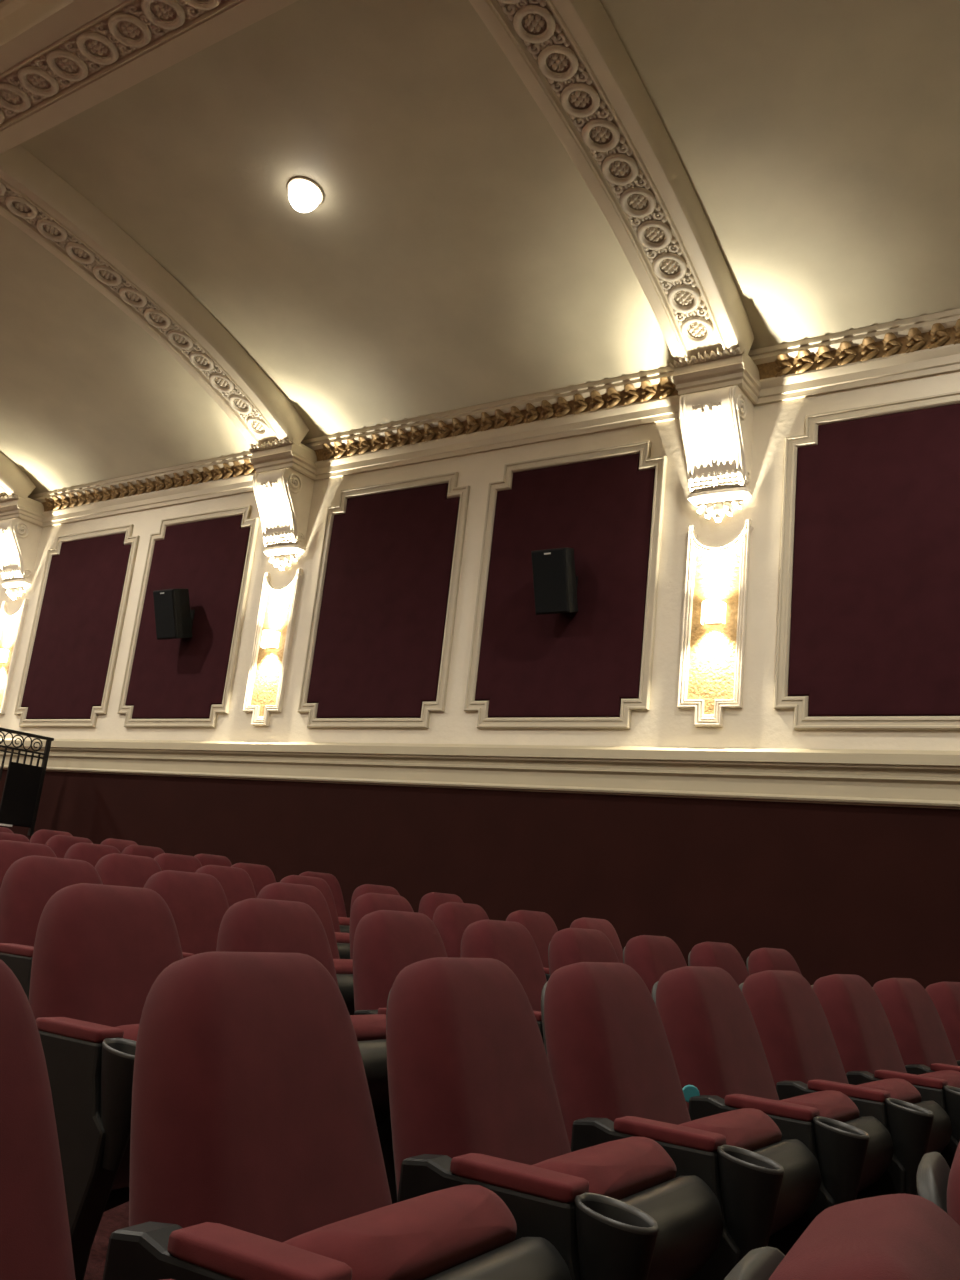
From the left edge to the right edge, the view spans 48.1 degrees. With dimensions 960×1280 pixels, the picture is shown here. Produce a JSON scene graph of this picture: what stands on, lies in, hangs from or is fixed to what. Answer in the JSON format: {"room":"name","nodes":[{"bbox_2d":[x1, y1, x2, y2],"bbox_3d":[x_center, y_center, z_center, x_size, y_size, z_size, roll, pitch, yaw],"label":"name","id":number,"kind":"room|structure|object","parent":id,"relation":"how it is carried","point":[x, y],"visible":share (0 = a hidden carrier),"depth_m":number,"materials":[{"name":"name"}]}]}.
{"room":"movie theater auditorium","nodes":[
{"label":"movie theater auditorium","id":0,"kind":"room"},
{"bbox_2d":[84,1201,128,1279],"bbox_3d":[0.113,1.573,1.380,18.500,1.021,10.900,-3,-16,34],"label":"floor","id":1,"kind":"structure","parent":0,"point":[116,1218],"depth_m":2.94,"materials":[{"name":"carpet"}]},
{"bbox_2d":[0,827,12,832],"bbox_3d":[-2.984,1.617,6.495,0.647,0.976,0.573,-4,-17,38],"label":"seat","id":2,"kind":"object","parent":1,"relation":"on","point":[2,829],"visible":0.1,"depth_m":6.81,"materials":[{"name":"red fabric"}]},
{"bbox_2d":[0,832,30,842],"bbox_3d":[-2.449,1.477,5.476,0.647,0.976,0.573,-4,-17,37],"label":"seat","id":3,"kind":"object","parent":1,"relation":"on","point":[3,835],"visible":0.12,"depth_m":5.76,"materials":[{"name":"red fabric"}]},
{"bbox_2d":[0,840,56,887],"bbox_3d":[-1.906,1.337,4.450,0.647,0.976,0.573,-4,-16,36],"label":"seat","id":4,"kind":"object","parent":1,"relation":"on","point":[10,851],"visible":0.2,"depth_m":4.64,"materials":[{"name":"red fabric"}]},
{"bbox_2d":[30,829,71,844],"bbox_3d":[-3.155,1.901,7.927,0.647,0.976,0.573,-5,-17,40],"label":"seat","id":5,"kind":"object","parent":1,"relation":"on","point":[41,836],"visible":0.09,"depth_m":8.09,"materials":[{"name":"red fabric"}]},
{"bbox_2d":[0,855,102,1000],"bbox_3d":[-1.346,1.200,3.428,0.647,0.976,0.573,-3,-16,34],"label":"seat","id":6,"kind":"object","parent":1,"relation":"on","point":[28,884],"visible":0.31,"depth_m":3.50,"materials":[{"name":"red fabric"}]},
{"bbox_2d":[45,835,92,857],"bbox_3d":[-2.636,1.760,6.918,0.647,0.976,0.573,-5,-17,39],"label":"seat","id":7,"kind":"object","parent":1,"relation":"on","point":[59,844],"visible":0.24,"depth_m":7.08,"materials":[{"name":"red fabric"}]},
{"bbox_2d":[0,959,173,1279],"bbox_3d":[-0.499,0.771,0.858,0.647,0.976,0.573,-2,-15,30],"label":"seat","id":8,"kind":"object","parent":1,"relation":"on","point":[35,1237],"visible":1,"depth_m":1.11,"materials":[{"name":"red fabric"}]},
{"bbox_2d":[64,842,120,867],"bbox_3d":[-2.109,1.621,5.905,0.647,0.976,0.573,-4,-17,38],"label":"seat","id":9,"kind":"object","parent":1,"relation":"on","point":[91,853],"visible":0.15,"depth_m":6.08,"materials":[{"name":"red fabric"}]},
{"bbox_2d":[29,883,182,1279],"bbox_3d":[-0.790,1.056,2.378,0.647,0.976,0.573,-3,-16,33],"label":"seat","id":10,"kind":"object","parent":1,"relation":"on","point":[99,951],"visible":0.56,"depth_m":2.38,"materials":[{"name":"red fabric"}]},
{"bbox_2d":[115,1024,138,1040],"bbox_3d":[-0.740,1.006,2.415,0.301,0.315,0.444,-3,-16,33],"label":"seat cushion","id":11,"kind":"object","parent":10,"relation":"on","point":[130,1030],"depth_m":2.26,"materials":[{"name":"red fabric"}]},
{"bbox_2d":[101,838,137,852],"bbox_3d":[-2.762,2.054,8.367,0.647,0.976,0.660,-6,-18,41],"label":"seat","id":12,"kind":"object","parent":1,"relation":"on","point":[120,844],"visible":0.16,"depth_m":8.54,"materials":[{"name":"red fabric"}]},
{"bbox_2d":[95,853,161,887],"bbox_3d":[-1.576,1.480,4.886,0.647,0.976,0.573,-4,-17,37],"label":"seat","id":13,"kind":"object","parent":1,"relation":"on","point":[115,869],"visible":0.23,"depth_m":5.05,"materials":[{"name":"red fabric"}]},
{"bbox_2d":[121,845,164,858],"bbox_3d":[-2.279,1.904,7.332,0.647,0.976,0.573,-5,-17,40],"label":"seat","id":14,"kind":"object","parent":1,"relation":"on","point":[138,850],"visible":0.16,"depth_m":7.54,"materials":[{"name":"red fabric"}]},
{"bbox_2d":[154,853,201,872],"bbox_3d":[-1.760,1.764,6.326,0.647,0.976,0.573,-5,-17,39],"label":"seat","id":15,"kind":"object","parent":1,"relation":"on","point":[166,861],"visible":0.2,"depth_m":6.53,"materials":[{"name":"red fabric"}]},
{"bbox_2d":[144,870,228,957],"bbox_3d":[-1.026,1.343,3.871,0.647,0.976,0.573,-4,-16,36],"label":"seat","id":16,"kind":"object","parent":1,"relation":"on","point":[197,903],"visible":0.25,"depth_m":4.03,"materials":[{"name":"red fabric"}]},
{"bbox_2d":[194,854,231,866],"bbox_3d":[-1.884,2.057,7.770,0.647,0.976,0.660,-6,-18,41],"label":"seat","id":17,"kind":"object","parent":1,"relation":"on","point":[205,859],"visible":0.09,"depth_m":7.97,"materials":[{"name":"red fabric"}]},
{"bbox_2d":[195,865,256,906],"bbox_3d":[-1.235,1.624,5.314,0.647,0.976,0.573,-5,-17,38],"label":"seat","id":18,"kind":"object","parent":1,"relation":"on","point":[237,885],"visible":0.18,"depth_m":5.53,"materials":[{"name":"red fabric"}]},
{"bbox_2d":[231,863,275,896],"bbox_3d":[-1.401,1.907,6.739,0.647,0.976,0.573,-5,-18,41],"label":"seat","id":19,"kind":"object","parent":1,"relation":"on","point":[261,876],"visible":0.12,"depth_m":6.97,"materials":[{"name":"red fabric"}]},
{"bbox_2d":[216,898,389,1127],"bbox_3d":[-0.482,1.200,2.830,0.647,0.976,0.573,-3,-16,35],"label":"seat","id":20,"kind":"object","parent":1,"relation":"on","point":[252,924],"visible":0.31,"depth_m":2.95,"materials":[{"name":"red fabric"}]},
{"bbox_2d":[350,1014,385,1040],"bbox_3d":[-0.431,1.150,2.865,0.301,0.315,0.444,-3,-16,35],"label":"seat cushion","id":21,"kind":"object","parent":20,"relation":"on","point":[370,1026],"depth_m":2.84,"materials":[{"name":"red fabric"}]},
{"bbox_2d":[257,882,354,1014],"bbox_3d":[-0.695,1.487,4.306,0.647,0.976,0.573,-4,-17,37],"label":"seat","id":22,"kind":"object","parent":1,"relation":"on","point":[310,895],"visible":0.2,"depth_m":4.49,"materials":[{"name":"red fabric"}]},
{"bbox_2d":[333,959,352,973],"bbox_3d":[-0.644,1.437,4.339,0.301,0.315,0.444,-4,-17,37],"label":"seat cushion","id":23,"kind":"object","parent":22,"relation":"on","point":[342,966],"depth_m":4.27,"materials":[{"name":"red fabric"}]},
{"bbox_2d":[280,875,349,958],"bbox_3d":[-0.884,1.767,5.734,0.647,0.976,0.573,-5,-17,40],"label":"seat","id":24,"kind":"object","parent":1,"relation":"on","point":[343,939],"visible":0.11,"depth_m":5.96,"materials":[{"name":"red fabric"}]},
{"bbox_2d":[335,932,349,942],"bbox_3d":[-0.832,1.717,5.764,0.301,0.315,0.444,-5,-17,40],"label":"seat cushion","id":25,"kind":"object","parent":24,"relation":"on","point":[341,937],"depth_m":5.69,"materials":[{"name":"red fabric"}]},
{"bbox_2d":[299,871,349,932],"bbox_3d":[-1.003,2.060,7.174,0.647,0.976,0.660,-6,-18,42],"label":"seat","id":26,"kind":"object","parent":1,"relation":"on","point":[344,921],"visible":0.15,"depth_m":7.38,"materials":[{"name":"red fabric"}]},
{"bbox_2d":[338,917,349,925],"bbox_3d":[-0.979,1.999,7.172,0.301,0.315,0.444,-6,-18,42],"label":"seat cushion","id":27,"kind":"object","parent":26,"relation":"on","point":[343,921],"depth_m":7.08,"materials":[{"name":"red fabric"}]},
{"bbox_2d":[102,951,571,1279],"bbox_3d":[-0.217,0.914,1.325,0.647,0.976,0.573,-2,-16,32],"label":"seat","id":28,"kind":"object","parent":1,"relation":"on","point":[256,1151],"visible":1,"depth_m":1.38,"materials":[{"name":"red fabric"}]},
{"bbox_2d":[282,1185,516,1279],"bbox_3d":[-0.168,0.865,1.363,0.301,0.315,0.444,-2,-16,32],"label":"seat cushion","id":29,"kind":"object","parent":28,"relation":"on","point":[434,1235],"depth_m":1.33,"materials":[{"name":"red fabric"}]},
{"bbox_2d":[350,884,399,912],"bbox_3d":[-0.522,1.910,6.144,0.647,0.976,0.573,-6,-18,41],"label":"seat","id":30,"kind":"object","parent":1,"relation":"on","point":[366,888],"visible":0.14,"depth_m":6.34,"materials":[{"name":"red fabric"}]},
{"bbox_2d":[349,893,413,958],"bbox_3d":[-0.352,1.631,4.733,0.647,0.976,0.573,-5,-17,39],"label":"seat","id":31,"kind":"object","parent":1,"relation":"on","point":[367,903],"visible":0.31,"depth_m":4.89,"materials":[{"name":"red fabric"}]},
{"bbox_2d":[353,910,446,1203],"bbox_3d":[-0.161,1.344,3.272,0.647,0.976,0.573,-4,-16,36],"label":"seat","id":32,"kind":"object","parent":1,"relation":"on","point":[386,942],"visible":0.3,"depth_m":3.36,"materials":[{"name":"red fabric"}]},
{"bbox_2d":[418,892,462,920],"bbox_3d":[-0.122,2.063,6.577,0.647,0.976,0.660,-6,-18,42],"label":"seat","id":33,"kind":"object","parent":1,"relation":"on","point":[429,902],"visible":0.12,"depth_m":6.71,"materials":[{"name":"red fabric"}]},
{"bbox_2d":[433,902,488,957],"bbox_3d":[0.001,1.774,5.150,0.647,0.976,0.573,-5,-17,40],"label":"seat","id":34,"kind":"object","parent":1,"relation":"on","point":[451,919],"visible":0.24,"depth_m":5.28,"materials":[{"name":"red fabric"}]},
{"bbox_2d":[461,919,546,1042],"bbox_3d":[0.171,1.487,3.707,0.647,0.976,0.573,-4,-17,37],"label":"seat","id":35,"kind":"object","parent":1,"relation":"on","point":[510,943],"visible":0.27,"depth_m":3.88,"materials":[{"name":"red fabric"}]},
{"bbox_2d":[506,910,557,980],"bbox_3d":[0.364,1.917,5.558,0.647,0.976,0.573,-6,-18,41],"label":"seat","id":36,"kind":"object","parent":1,"relation":"on","point":[540,925],"visible":0.19,"depth_m":5.74,"materials":[{"name":"red fabric"}]},
{"bbox_2d":[386,957,723,1279],"bbox_3d":[0.078,1.058,1.785,0.647,0.976,0.573,-3,-16,33],"label":"seat","id":37,"kind":"object","parent":1,"relation":"on","point":[473,1098],"visible":0.9,"depth_m":1.80,"materials":[{"name":"red fabric"}]},
{"bbox_2d":[532,1136,676,1199],"bbox_3d":[0.128,1.008,1.821,0.301,0.315,0.444,-3,-16,33],"label":"seat cushion","id":38,"kind":"object","parent":37,"relation":"on","point":[628,1168],"depth_m":1.78,"materials":[{"name":"red fabric"}]},
{"bbox_2d":[548,928,618,975],"bbox_3d":[0.514,1.631,4.131,0.647,0.976,0.573,-5,-17,39],"label":"seat","id":39,"kind":"object","parent":1,"relation":"on","point":[567,946],"visible":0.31,"depth_m":4.29,"materials":[{"name":"red fabric"}]},
{"bbox_2d":[570,917,622,962],"bbox_3d":[0.768,2.070,5.988,0.647,0.976,0.660,-6,-18,43],"label":"seat","id":40,"kind":"object","parent":1,"relation":"on","point":[602,925],"visible":0.15,"depth_m":6.20,"materials":[{"name":"red fabric"}]},
{"bbox_2d":[623,935,686,995],"bbox_3d":[0.869,1.774,4.547,0.647,0.976,0.573,-5,-17,40],"label":"seat","id":41,"kind":"object","parent":1,"relation":"on","point":[650,956],"visible":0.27,"depth_m":4.70,"materials":[{"name":"red fabric"}]},
{"bbox_2d":[541,962,821,1279],"bbox_3d":[0.386,1.202,2.236,0.647,0.976,0.573,-3,-16,35],"label":"seat","id":42,"kind":"object","parent":1,"relation":"on","point":[612,1064],"visible":0.73,"depth_m":2.25,"materials":[{"name":"red fabric"}]},
{"bbox_2d":[679,1108,781,1150],"bbox_3d":[0.436,1.152,2.271,0.301,0.315,0.444,-3,-16,35],"label":"seat cushion","id":43,"kind":"object","parent":42,"relation":"on","point":[751,1129],"depth_m":2.23,"materials":[{"name":"red fabric"}]},
{"bbox_2d":[688,942,748,985],"bbox_3d":[1.235,1.917,4.953,0.647,0.976,0.573,-6,-18,42],"label":"seat","id":44,"kind":"object","parent":1,"relation":"on","point":[725,956],"visible":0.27,"depth_m":5.14,"materials":[{"name":"red fabric"}]},
{"bbox_2d":[652,966,893,1255],"bbox_3d":[0.707,1.345,2.678,0.647,0.976,0.573,-4,-16,36],"label":"seat","id":45,"kind":"object","parent":1,"relation":"on","point":[712,1034],"visible":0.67,"depth_m":2.69,"materials":[{"name":"red fabric"}]},
{"bbox_2d":[682,1085,699,1102],"bbox_3d":[0.506,1.091,2.589,0.044,0.039,0.012,6,-13,1],"label":"plastic lid","id":46,"kind":"object","parent":45,"relation":"on","point":[689,1091],"visible":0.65,"depth_m":2.58,"materials":[{"name":"teal plastic"}]},
{"bbox_2d":[779,1090,859,1121],"bbox_3d":[0.758,1.295,2.712,0.301,0.315,0.444,-4,-16,36],"label":"seat cushion","id":47,"kind":"object","parent":45,"relation":"on","point":[832,1104],"depth_m":2.67,"materials":[{"name":"red fabric"}]},
{"bbox_2d":[746,948,801,975],"bbox_3d":[1.642,2.069,5.379,0.647,0.976,0.660,-7,-18,43],"label":"seat","id":48,"kind":"object","parent":1,"relation":"on","point":[761,959],"visible":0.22,"depth_m":5.53,"materials":[{"name":"red fabric"}]},
{"bbox_2d":[724,1193,959,1279],"bbox_3d":[0.406,0.854,0.486,0.647,0.976,0.573,-1,-15,26],"label":"seat","id":49,"kind":"object","parent":1,"relation":"on","point":[898,1236],"visible":1,"depth_m":0.71,"materials":[{"name":"red fabric"}]},
{"bbox_2d":[739,970,951,1199],"bbox_3d":[1.040,1.489,3.111,0.647,0.976,0.573,-4,-17,38],"label":"seat","id":50,"kind":"object","parent":1,"relation":"on","point":[799,1045],"visible":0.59,"depth_m":3.13,"materials":[{"name":"red fabric"}]},
{"bbox_2d":[857,1078,921,1103],"bbox_3d":[1.091,1.438,3.144,0.301,0.315,0.444,-4,-17,38],"label":"seat cushion","id":51,"kind":"object","parent":50,"relation":"on","point":[900,1089],"depth_m":3.11,"materials":[{"name":"red fabric"}]},
{"bbox_2d":[811,974,959,1194],"bbox_3d":[1.385,1.632,3.534,0.647,0.976,0.573,-5,-17,39],"label":"seat","id":52,"kind":"object","parent":1,"relation":"on","point":[862,1033],"visible":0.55,"depth_m":3.60,"materials":[{"name":"red fabric"}]},
{"bbox_2d":[920,1070,959,1087],"bbox_3d":[1.437,1.582,3.566,0.301,0.315,0.444,-5,-17,39],"label":"seat cushion","id":53,"kind":"object","parent":52,"relation":"on","point":[952,1077],"depth_m":3.50,"materials":[{"name":"red fabric"}]},
{"bbox_2d":[872,978,959,1074],"bbox_3d":[1.742,1.775,3.948,0.647,0.976,0.573,-5,-18,41],"label":"seat","id":54,"kind":"object","parent":1,"relation":"on","point":[924,1046],"visible":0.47,"depth_m":4.06,"materials":[{"name":"red fabric"}]},
{"bbox_2d":[916,1141,959,1225],"bbox_3d":[0.727,1.002,0.947,0.647,0.976,0.573,-1,-15,26],"label":"seat","id":55,"kind":"object","parent":1,"relation":"on","point":[937,1183],"visible":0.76,"depth_m":1.15,"materials":[{"name":"black plastic"}]},
{"bbox_2d":[925,982,959,1065],"bbox_3d":[2.111,1.918,4.351,0.647,0.976,0.573,-6,-18,42],"label":"seat","id":56,"kind":"object","parent":1,"relation":"on","point":[945,996],"visible":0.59,"depth_m":4.46,"materials":[{"name":"red fabric"}]},
{"bbox_2d":[0,0,959,494],"bbox_3d":[-1.555,-3.881,4.244,24.200,1.330,11.100,-3,-16,34],"label":"ceiling","id":57,"kind":"structure","parent":0,"point":[455,254],"depth_m":7.48,"materials":[{"name":"paint"}]},
{"bbox_2d":[0,452,35,498],"bbox_3d":[-6.416,-2.554,11.586,0.550,1.135,3.550,-3,-16,34],"label":"rib","id":58,"kind":"object","parent":57,"relation":"attached to","point":[13,480],"visible":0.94,"depth_m":12.54,"materials":[{"name":"paint"}]},
{"bbox_2d":[0,0,297,153],"bbox_3d":[-0.724,-3.784,5.458,24.000,0.308,0.700,-3,-16,34],"label":"ceiling beam","id":59,"kind":"structure","parent":57,"relation":"attached to","point":[60,59],"depth_m":6.48,"materials":[{"name":"paint"}]},
{"bbox_2d":[0,144,308,447],"bbox_3d":[-2.791,-2.745,9.121,0.550,1.135,3.550,-3,-16,34],"label":"rib","id":60,"kind":"object","parent":57,"relation":"attached to","point":[33,197],"visible":1,"depth_m":8.93,"materials":[{"name":"paint"}]},
{"bbox_2d":[287,176,323,212],"bbox_3d":[-1.266,-3.183,7.764,0.269,0.201,0.267,-5,-17,40],"label":"recessed light","id":61,"kind":"object","parent":57,"relation":"in","point":[304,197],"visible":1,"depth_m":7.68,"materials":[{"name":"glass"}]},
{"bbox_2d":[469,0,753,362],"bbox_3d":[0.834,-2.935,6.656,0.550,1.135,3.550,-3,-16,34],"label":"rib","id":62,"kind":"object","parent":57,"relation":"attached to","point":[570,57],"visible":1,"depth_m":6.64,"materials":[{"name":"paint"}]},
{"bbox_2d":[0,371,959,988],"bbox_3d":[1.181,0.607,7.920,24.000,6.300,0.200,-3,-16,34],"label":"wall","id":63,"kind":"structure","parent":0,"point":[870,892],"depth_m":7.92,"materials":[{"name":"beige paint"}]},
{"bbox_2d":[0,599,28,713],"bbox_3d":[-5.585,0.256,12.592,0.506,1.500,0.047,-3,-16,34],"label":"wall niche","id":64,"kind":"object","parent":63,"relation":"attached to","point":[11,626],"visible":1,"depth_m":12.58,"materials":[{"name":"gold metal"}]},
{"bbox_2d":[0,649,8,662],"bbox_3d":[-5.610,0.184,12.561,0.170,0.150,0.121,-3,-16,34],"label":"wall lamp","id":65,"kind":"object","parent":64,"relation":"attached to","point":[3,653],"visible":1,"depth_m":12.53,"materials":[{"name":"white paint"}]},
{"bbox_2d":[0,494,43,599],"bbox_3d":[-5.562,-1.086,12.730,0.578,1.175,0.497,-3,-16,34],"label":"corbel","id":66,"kind":"object","parent":63,"relation":"attached to","point":[21,519],"visible":1,"depth_m":12.68,"materials":[{"name":"paint"}]},
{"bbox_2d":[2,579,31,599],"bbox_3d":[-5.515,-0.588,12.760,0.456,0.235,0.150,-3,-16,34],"label":"pendant","id":67,"kind":"object","parent":66,"relation":"attached to","point":[13,587],"depth_m":12.71,"materials":[{"name":"paint"}]},
{"bbox_2d":[14,524,139,726],"bbox_3d":[-4.490,-0.148,11.962,1.625,2.260,0.046,-3,-16,34],"label":"wall panel","id":68,"kind":"object","parent":63,"relation":"attached to","point":[68,672],"visible":1,"depth_m":11.91,"materials":[{"name":"fabric"}]},
{"bbox_2d":[117,505,259,727],"bbox_3d":[-2.973,-0.228,10.931,1.625,2.260,0.046,-3,-16,34],"label":"wall panel","id":69,"kind":"object","parent":63,"relation":"attached to","point":[181,682],"visible":0.98,"depth_m":10.84,"materials":[{"name":"fabric"}]},
{"bbox_2d":[153,589,194,639],"bbox_3d":[-3.042,-0.260,10.726,0.310,0.540,0.394,-3,-16,34],"label":"loudspeaker","id":70,"kind":"object","parent":69,"relation":"attached to","point":[174,618],"visible":1,"depth_m":10.62,"materials":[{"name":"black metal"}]},
{"bbox_2d":[153,590,175,638],"bbox_3d":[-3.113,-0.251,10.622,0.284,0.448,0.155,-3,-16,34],"label":"grille","id":71,"kind":"object","parent":70,"relation":"attached to","point":[164,600],"depth_m":10.60,"materials":[{"name":"black"}]},
{"bbox_2d":[243,569,302,725],"bbox_3d":[-1.960,0.065,10.127,0.506,1.500,0.047,-3,-16,34],"label":"wall panel","id":72,"kind":"object","parent":63,"relation":"attached to","point":[266,682],"visible":1,"depth_m":10.11,"materials":[{"name":"gold metal"}]},
{"bbox_2d":[261,630,279,648],"bbox_3d":[-1.984,-0.007,10.096,0.170,0.150,0.121,-3,-16,34],"label":"wall lamp","id":73,"kind":"object","parent":72,"relation":"attached to","point":[270,638],"visible":1,"depth_m":10.05,"materials":[{"name":"white paint"}]},
{"bbox_2d":[249,438,316,570],"bbox_3d":[-1.937,-1.276,10.265,0.578,1.175,0.497,-3,-16,34],"label":"corbel","id":74,"kind":"object","parent":63,"relation":"attached to","point":[283,483],"visible":1,"depth_m":10.23,"materials":[{"name":"paint"}]},
{"bbox_2d":[264,544,304,570],"bbox_3d":[-1.890,-0.778,10.295,0.456,0.235,0.150,-3,-16,34],"label":"pendant","id":75,"kind":"object","parent":74,"relation":"attached to","point":[279,554],"depth_m":10.26,"materials":[{"name":"paint"}]},
{"bbox_2d":[298,472,469,727],"bbox_3d":[-0.865,-0.339,9.497,1.625,2.260,0.046,-3,-16,34],"label":"wall panel","id":76,"kind":"object","parent":63,"relation":"attached to","point":[380,638],"visible":1,"depth_m":9.44,"materials":[{"name":"fabric"}]},
{"bbox_2d":[0,738,959,807],"bbox_3d":[1.076,0.935,7.739,24.000,0.350,0.140,-3,-16,34],"label":"trim","id":77,"kind":"structure","parent":63,"relation":"attached to","point":[916,778],"depth_m":8.03,"materials":[{"name":"paint"}]},
{"bbox_2d":[28,308,959,526],"bbox_3d":[1.362,-1.900,8.379,24.000,0.400,0.212,-3,-16,34],"label":"trim","id":78,"kind":"structure","parent":63,"relation":"attached to","point":[925,345],"depth_m":8.90,"materials":[{"name":"paint"}]},
{"bbox_2d":[464,441,666,728],"bbox_3d":[0.652,-0.419,8.466,1.625,2.260,0.046,-3,-16,34],"label":"wall panel","id":79,"kind":"object","parent":63,"relation":"attached to","point":[590,667],"visible":1,"depth_m":8.39,"materials":[{"name":"fabric"}]},
{"bbox_2d":[531,547,577,614],"bbox_3d":[0.599,-0.451,8.250,0.310,0.540,0.394,-3,-16,34],"label":"loudspeaker","id":80,"kind":"object","parent":79,"relation":"attached to","point":[555,580],"visible":1,"depth_m":8.13,"materials":[{"name":"black plastic"}]},
{"bbox_2d":[669,346,760,521],"bbox_3d":[1.689,-1.467,7.800,0.578,1.175,0.497,-3,-16,34],"label":"corbel","id":81,"kind":"object","parent":63,"relation":"attached to","point":[718,393],"visible":1,"depth_m":7.77,"materials":[{"name":"paint"}]},
{"bbox_2d":[688,487,751,521],"bbox_3d":[1.736,-0.969,7.830,0.456,0.235,0.150,-3,-16,34],"label":"pendant","id":82,"kind":"object","parent":81,"relation":"attached to","point":[716,500],"depth_m":7.80,"materials":[{"name":"paint"}]},
{"bbox_2d":[677,519,753,726],"bbox_3d":[1.665,-0.125,7.662,0.506,1.500,0.047,-3,-16,34],"label":"wall panel","id":83,"kind":"object","parent":63,"relation":"attached to","point":[712,657],"visible":1,"depth_m":7.65,"materials":[{"name":"paint"}]},
{"bbox_2d":[701,600,725,624],"bbox_3d":[1.641,-0.197,7.631,0.170,0.150,0.121,-3,-16,34],"label":"wall lamp","id":84,"kind":"object","parent":83,"relation":"attached to","point":[713,611],"visible":1,"depth_m":7.59,"materials":[{"name":"white paint"}]},
{"bbox_2d":[774,391,959,729],"bbox_3d":[2.760,-0.530,7.032,1.625,2.260,0.046,-3,-16,34],"label":"wall panel","id":85,"kind":"object","parent":63,"relation":"attached to","point":[868,621],"visible":1,"depth_m":7.12,"materials":[{"name":"fabric"}]},
{"bbox_3d":[-9.702,1.372,8.278,5.550,1.100,10.900,-3,-16,34],"label":"floor","id":86,"kind":"structure","parent":0,"visible":0},
{"bbox_2d":[0,727,53,835],"bbox_3d":[-5.155,1.230,10.213,0.080,1.015,2.320,-3,-16,34],"label":"railing","id":87,"kind":"object","parent":86,"relation":"on","point":[23,785],"visible":0.98,"depth_m":10.92,"materials":[{"name":"black metal"}]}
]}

